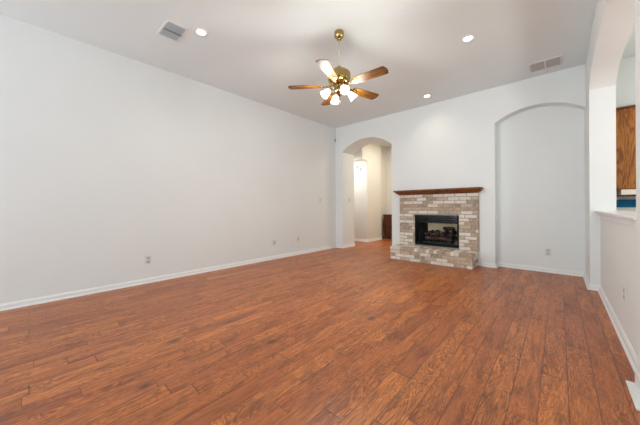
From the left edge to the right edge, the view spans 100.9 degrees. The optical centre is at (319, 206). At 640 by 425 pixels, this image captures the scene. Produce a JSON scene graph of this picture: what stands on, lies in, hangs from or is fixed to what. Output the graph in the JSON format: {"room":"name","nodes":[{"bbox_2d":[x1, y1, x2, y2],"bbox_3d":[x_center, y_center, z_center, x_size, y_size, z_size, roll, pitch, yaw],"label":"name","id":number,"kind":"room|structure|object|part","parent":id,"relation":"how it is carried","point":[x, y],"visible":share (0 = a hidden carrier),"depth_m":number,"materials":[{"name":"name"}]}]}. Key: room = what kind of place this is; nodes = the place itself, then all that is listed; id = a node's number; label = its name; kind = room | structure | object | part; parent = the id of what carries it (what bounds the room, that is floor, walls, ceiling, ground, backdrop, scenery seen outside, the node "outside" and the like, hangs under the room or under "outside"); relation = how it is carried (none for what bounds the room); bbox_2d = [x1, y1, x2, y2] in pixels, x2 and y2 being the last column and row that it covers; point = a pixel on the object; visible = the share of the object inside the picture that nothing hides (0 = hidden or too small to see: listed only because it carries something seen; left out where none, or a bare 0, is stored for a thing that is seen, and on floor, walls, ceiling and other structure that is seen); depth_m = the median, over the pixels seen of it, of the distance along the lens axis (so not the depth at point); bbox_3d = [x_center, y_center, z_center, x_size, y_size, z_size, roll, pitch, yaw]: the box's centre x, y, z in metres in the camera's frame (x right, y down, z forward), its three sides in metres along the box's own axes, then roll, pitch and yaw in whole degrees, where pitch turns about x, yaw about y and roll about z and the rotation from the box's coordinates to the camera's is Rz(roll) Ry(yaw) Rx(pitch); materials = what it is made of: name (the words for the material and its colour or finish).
{"room":"living room","nodes":[
{"label":"living room","id":0,"kind":"room"},
{"bbox_2d":[0,14,335,303],"bbox_3d":[-3.078,-0.492,3.518,0.150,3.274,10.289,0,0,42],"label":"wall","id":1,"kind":"structure","parent":0,"point":[110,161],"depth_m":3.80,"materials":[{"name":"paint"}]},
{"bbox_2d":[145,255,150,263],"bbox_3d":[-2.569,0.798,3.954,0.009,0.122,0.078,0,0,42],"label":"wall outlet","id":2,"kind":"object","parent":1,"relation":"attached to","point":[147,258],"visible":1,"depth_m":3.95,"materials":[{"name":"white plastic"}]},
{"bbox_2d":[0,243,354,310],"bbox_3d":[-2.663,1.107,3.665,0.257,0.072,10.654,0,0,42],"label":"baseboard","id":3,"kind":"structure","parent":1,"relation":"attached to","point":[34,301],"depth_m":3.85,"materials":[{"name":"paint"}]},
{"bbox_2d":[0,0,634,146],"bbox_3d":[0.279,-2.205,2.705,10.800,0.120,13.600,0,0,42],"label":"ceiling","id":4,"kind":"structure","parent":0,"point":[254,50],"depth_m":3.42,"materials":[{"name":"paint"}]},
{"bbox_2d":[157,19,188,42],"bbox_3d":[-1.792,-2.127,3.217,0.370,0.016,0.245,0,0,42],"label":"ceiling vent","id":5,"kind":"object","parent":4,"relation":"in","point":[171,30],"visible":1,"depth_m":3.21,"materials":[{"name":"metal"}]},
{"bbox_2d":[193,27,208,36],"bbox_3d":[-1.457,-2.131,3.238,0.180,0.012,0.180,0,0,42],"label":"recessed light","id":6,"kind":"object","parent":4,"relation":"in","point":[199,31],"visible":1,"depth_m":3.23,"materials":[{"name":"white glass"}]},
{"bbox_2d":[288,29,388,107],"bbox_3d":[0.271,-1.671,3.230,1.183,0.949,1.215,0,0,42],"label":"ceiling fan","id":7,"kind":"object","parent":4,"relation":"hanging from","point":[339,77],"visible":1,"depth_m":3.19,"materials":[{"name":"brown wood"}]},
{"bbox_3d":[-0.180,-1.477,3.273,0.425,0.008,0.142,0,9,3],"label":"blade","id":8,"kind":"part","parent":7,"relation":"part of","materials":[{"name":"brown wood"}]},
{"bbox_3d":[0.063,-1.490,3.258,0.223,0.060,0.068,0,9,3],"label":"blade arm","id":9,"kind":"part","parent":7,"relation":"part of","materials":[{"name":"gold metal"}]},
{"bbox_3d":[0.083,-1.381,3.209,0.098,0.106,0.106,-45,10,-11],"label":"lamp shade","id":10,"kind":"part","parent":7,"relation":"part of","materials":[{"name":"white glass"}]},
{"bbox_3d":[0.086,-1.478,2.861,0.142,0.008,0.425,9,3,21],"label":"blade","id":11,"kind":"part","parent":7,"relation":"part of","materials":[{"name":"brown wood"}]},
{"bbox_3d":[0.130,-1.479,3.654,0.142,0.008,0.425,-10,2,-15],"label":"blade","id":12,"kind":"part","parent":7,"relation":"part of","materials":[{"name":"brown wood"}]},
{"bbox_3d":[0.196,-1.382,3.405,0.106,0.106,0.098,0,-44,-15],"label":"lamp shade","id":13,"kind":"part","parent":7,"relation":"part of","materials":[{"name":"white glass"}]},
{"bbox_3d":[0.176,-1.491,3.088,0.068,0.060,0.223,9,3,21],"label":"blade arm","id":14,"kind":"part","parent":7,"relation":"part of","materials":[{"name":"gold metal"}]},
{"bbox_3d":[0.279,-1.382,3.096,0.106,0.106,0.098,0,44,-15],"label":"lamp shade","id":15,"kind":"part","parent":7,"relation":"part of","materials":[{"name":"white glass"}]},
{"bbox_3d":[0.373,-1.492,3.142,0.223,0.060,0.068,0,-9,39],"label":"blade arm","id":16,"kind":"part","parent":7,"relation":"part of","materials":[{"name":"gold metal"}]},
{"bbox_3d":[0.392,-1.383,3.292,0.098,0.106,0.106,45,-10,-11],"label":"lamp shade","id":17,"kind":"part","parent":7,"relation":"part of","materials":[{"name":"white glass"}]},
{"bbox_3d":[0.588,-1.481,3.477,0.425,0.008,0.142,0,-9,-33],"label":"blade","id":18,"kind":"part","parent":7,"relation":"part of","materials":[{"name":"brown wood"}]},
{"bbox_3d":[0.561,-1.481,2.987,0.425,0.008,0.142,0,-9,39],"label":"blade","id":19,"kind":"part","parent":7,"relation":"part of","materials":[{"name":"brown wood"}]},
{"bbox_2d":[422,94,431,97],"bbox_3d":[2.088,-2.148,5.156,0.180,0.012,0.180,0,0,42],"label":"recessed light","id":20,"kind":"object","parent":4,"relation":"in","point":[426,95],"visible":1,"depth_m":5.15,"materials":[{"name":"white"}]},
{"bbox_2d":[460,34,475,42],"bbox_3d":[1.898,-2.147,3.389,0.180,0.012,0.180,0,0,42],"label":"recessed light","id":21,"kind":"object","parent":4,"relation":"in","point":[468,38],"visible":1,"depth_m":3.38,"materials":[{"name":"white glass"}]},
{"bbox_2d":[528,55,561,72],"bbox_3d":[3.414,-2.154,4.008,0.380,0.012,0.330,0,0,42],"label":"ceiling vent","id":22,"kind":"object","parent":4,"relation":"in","point":[557,60],"visible":1,"depth_m":4.00,"materials":[{"name":"metal"}]},
{"bbox_2d":[0,237,639,424],"bbox_3d":[0.296,1.179,2.705,10.800,0.100,13.600,0,0,42],"label":"floor","id":23,"kind":"structure","parent":0,"point":[358,334],"depth_m":2.06,"materials":[{"name":"brown wood"}]},
{"bbox_2d":[383,214,391,237],"bbox_3d":[2.610,0.698,9.139,0.750,0.838,0.411,0,0,42],"label":"base cabinet","id":24,"kind":"object","parent":23,"relation":"on","point":[387,217],"visible":0.38,"depth_m":9.14,"materials":[{"name":"brown wood"}]},
{"bbox_2d":[390,187,482,269],"bbox_3d":[2.397,0.384,5.468,1.696,1.468,0.855,0,0,42],"label":"fireplace","id":25,"kind":"object","parent":23,"relation":"on","point":[425,210],"depth_m":5.32,"materials":[{"name":"brick"}]},
{"bbox_3d":[2.416,0.499,5.487,0.869,0.636,0.102,0,0,42],"label":"firebox frame","id":26,"kind":"part","parent":25,"relation":"part of","materials":[{"name":"black metal"}]},
{"bbox_2d":[393,187,482,191],"bbox_3d":[2.332,-0.336,5.401,1.696,0.028,0.232,0,0,42],"label":"mantel shelf","id":27,"kind":"object","parent":25,"relation":"attached to","point":[467,188],"depth_m":5.14,"materials":[{"name":"brown wood"}]},
{"bbox_3d":[2.542,0.759,5.625,0.600,0.106,0.270,0,0,42],"label":"log grate","id":28,"kind":"part","parent":25,"relation":"part of","materials":[{"name":"black metal"}]},
{"bbox_2d":[425,236,452,241],"bbox_3d":[2.512,0.688,5.590,0.546,0.097,0.100,0,0,42],"label":"log","id":29,"kind":"object","parent":25,"relation":"on","point":[447,239],"visible":0.98,"depth_m":5.55,"materials":[{"name":"brown wood"}]},
{"bbox_2d":[424,230,433,235],"bbox_3d":[2.390,0.572,5.785,0.224,0.125,0.088,0,0,-18],"label":"log","id":30,"kind":"object","parent":29,"relation":"on","point":[431,231],"visible":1,"depth_m":5.75,"materials":[{"name":"brown wood"}]},
{"bbox_2d":[440,230,448,236],"bbox_3d":[2.630,0.571,5.576,0.202,0.128,0.095,0,0,-36],"label":"log","id":31,"kind":"object","parent":29,"relation":"on","point":[445,232],"visible":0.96,"depth_m":5.54,"materials":[{"name":"brown wood"}]},
{"bbox_2d":[443,227,453,230],"bbox_3d":[2.698,0.470,5.559,0.229,0.080,0.089,0,0,42],"label":"log","id":32,"kind":"object","parent":31,"relation":"on","point":[444,228],"visible":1,"depth_m":5.52,"materials":[{"name":"brown wood"}]},
{"bbox_2d":[448,231,456,236],"bbox_3d":[2.742,0.568,5.475,0.188,0.135,0.101,0,0,-34],"label":"log","id":33,"kind":"object","parent":29,"relation":"on","point":[451,234],"visible":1,"depth_m":5.43,"materials":[{"name":"brown wood"}]},
{"bbox_3d":[2.347,-0.287,5.413,1.677,0.068,0.193,0,0,42],"label":"crown moulding","id":34,"kind":"part","parent":25,"relation":"part of","materials":[{"name":"brown wood"}]},
{"bbox_2d":[427,234,456,241],"bbox_3d":[2.604,0.671,5.696,0.609,0.122,0.126,0,0,42],"label":"log","id":35,"kind":"object","parent":25,"relation":"on","point":[434,235],"visible":0.29,"depth_m":5.58,"materials":[{"name":"brown wood"}]},
{"bbox_3d":[2.675,0.506,5.773,0.611,0.614,0.030,0,0,42],"label":"firebrick panel","id":36,"kind":"part","parent":25,"relation":"part of","materials":[{"name":"beige brick"}]},
{"bbox_2d":[635,0,639,374],"bbox_3d":[1.974,-0.517,1.472,0.244,3.274,0.265,0,0,42],"label":"wall pier","id":37,"kind":"object","parent":23,"relation":"on","point":[637,2],"depth_m":1.61,"materials":[{"name":"paint"}]},
{"bbox_2d":[635,369,639,392],"bbox_3d":[1.978,1.068,1.474,0.252,0.104,0.279,0,0,42],"label":"pier","id":38,"kind":"object","parent":37,"relation":"attached to","point":[637,376],"visible":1,"depth_m":1.60,"materials":[{"name":"paint"}]},
{"bbox_2d":[354,142,385,239],"bbox_3d":[1.006,-0.512,9.675,2.510,3.274,1.900,0,0,42],"label":"wall","id":39,"kind":"structure","parent":0,"point":[370,182],"depth_m":8.59,"materials":[{"name":"paint"}]},
{"bbox_2d":[354,237,381,241],"bbox_3d":[0.864,1.090,9.487,2.540,0.072,0.900,0,0,42],"label":"baseboard","id":40,"kind":"structure","parent":39,"relation":"attached to","point":[380,238],"depth_m":8.54,"materials":[{"name":"paint"}]},
{"bbox_2d":[386,146,391,213],"bbox_3d":[1.621,-0.515,8.723,4.900,3.274,2.606,0,0,42],"label":"wall","id":41,"kind":"structure","parent":0,"point":[388,149],"depth_m":9.52,"materials":[{"name":"paint"}]},
{"bbox_2d":[335,64,585,271],"bbox_3d":[1.617,-0.515,6.588,7.560,3.274,0.565,0,0,42],"label":"wall","id":42,"kind":"structure","parent":0,"point":[522,142],"depth_m":4.81,"materials":[{"name":"paint"}]},
{"bbox_2d":[545,248,550,255],"bbox_3d":[3.843,0.768,4.455,0.078,0.122,0.009,0,0,42],"label":"wall outlet","id":43,"kind":"object","parent":42,"relation":"attached to","point":[547,250],"visible":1,"depth_m":4.45,"materials":[{"name":"white plastic"}]},
{"bbox_2d":[585,0,634,284],"bbox_3d":[3.264,-0.523,2.981,0.240,3.274,3.704,0,0,42],"label":"wall","id":44,"kind":"structure","parent":0,"point":[614,20],"depth_m":3.43,"materials":[{"name":"paint"}]},
{"bbox_2d":[481,262,636,372],"bbox_3d":[2.580,1.081,3.358,1.490,0.072,3.335,0,0,42],"label":"baseboard","id":45,"kind":"structure","parent":44,"relation":"attached to","point":[631,355],"depth_m":3.27,"materials":[{"name":"paint"}]},
{"bbox_2d":[626,380,639,410],"bbox_3d":[1.968,1.113,1.461,0.331,0.014,0.313,0,0,42],"label":"trim","id":46,"kind":"structure","parent":44,"relation":"attached to","point":[634,393],"depth_m":1.56,"materials":[{"name":"paint"}]},
{"bbox_2d":[600,217,636,354],"bbox_3d":[2.902,0.616,2.501,0.142,1.000,2.500,0,0,42],"label":"wall","id":47,"kind":"structure","parent":0,"point":[617,240],"depth_m":2.33,"materials":[{"name":"paint"}]},
{"bbox_2d":[594,211,635,227],"bbox_3d":[2.911,0.100,2.491,0.287,0.086,2.500,0,0,42],"label":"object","id":48,"kind":"structure","parent":47,"relation":"on","point":[628,218],"depth_m":2.23,"materials":[{"name":"paint"}]},
{"bbox_2d":[623,285,625,301],"bbox_3d":[2.504,0.718,2.174,0.009,0.122,0.078,0,0,42],"label":"wall outlet","id":49,"kind":"object","parent":47,"relation":"attached to","point":[624,287],"visible":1,"depth_m":2.16,"materials":[{"name":"white plastic"}]},
{"bbox_2d":[616,56,635,210],"bbox_3d":[5.472,-0.534,2.962,3.058,3.274,0.001,0,0,42],"label":"wall","id":50,"kind":"structure","parent":0,"point":[625,82],"depth_m":3.86,"materials":[{"name":"paint"}]},
{"bbox_2d":[616,104,635,189],"bbox_3d":[4.529,-0.813,3.578,0.810,1.150,0.348,0,0,42],"label":"upper cabinet","id":51,"kind":"object","parent":50,"relation":"attached to","point":[626,115],"visible":0.55,"depth_m":3.66,"materials":[{"name":"brown wood"}]},
{"bbox_3d":[4.534,-1.374,3.586,0.810,0.028,0.327,0,0,42],"label":"crown","id":52,"kind":"part","parent":51,"relation":"part of","materials":[{"name":"brown wood"}]},
{"bbox_2d":[617,189,635,196],"bbox_3d":[4.556,-0.190,3.560,0.710,0.091,0.345,0,0,42],"label":"range hood","id":53,"kind":"object","parent":51,"relation":"attached to","point":[627,192],"visible":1,"depth_m":3.64,"materials":[{"name":"white metal"}]},
{"bbox_2d":[616,199,635,206],"bbox_3d":[4.661,-0.045,3.690,0.840,0.114,0.012,0,0,42],"label":"backsplash","id":54,"kind":"structure","parent":50,"relation":"attached to","point":[629,202],"depth_m":3.85,"materials":[{"name":"blue tile"}]}
]}

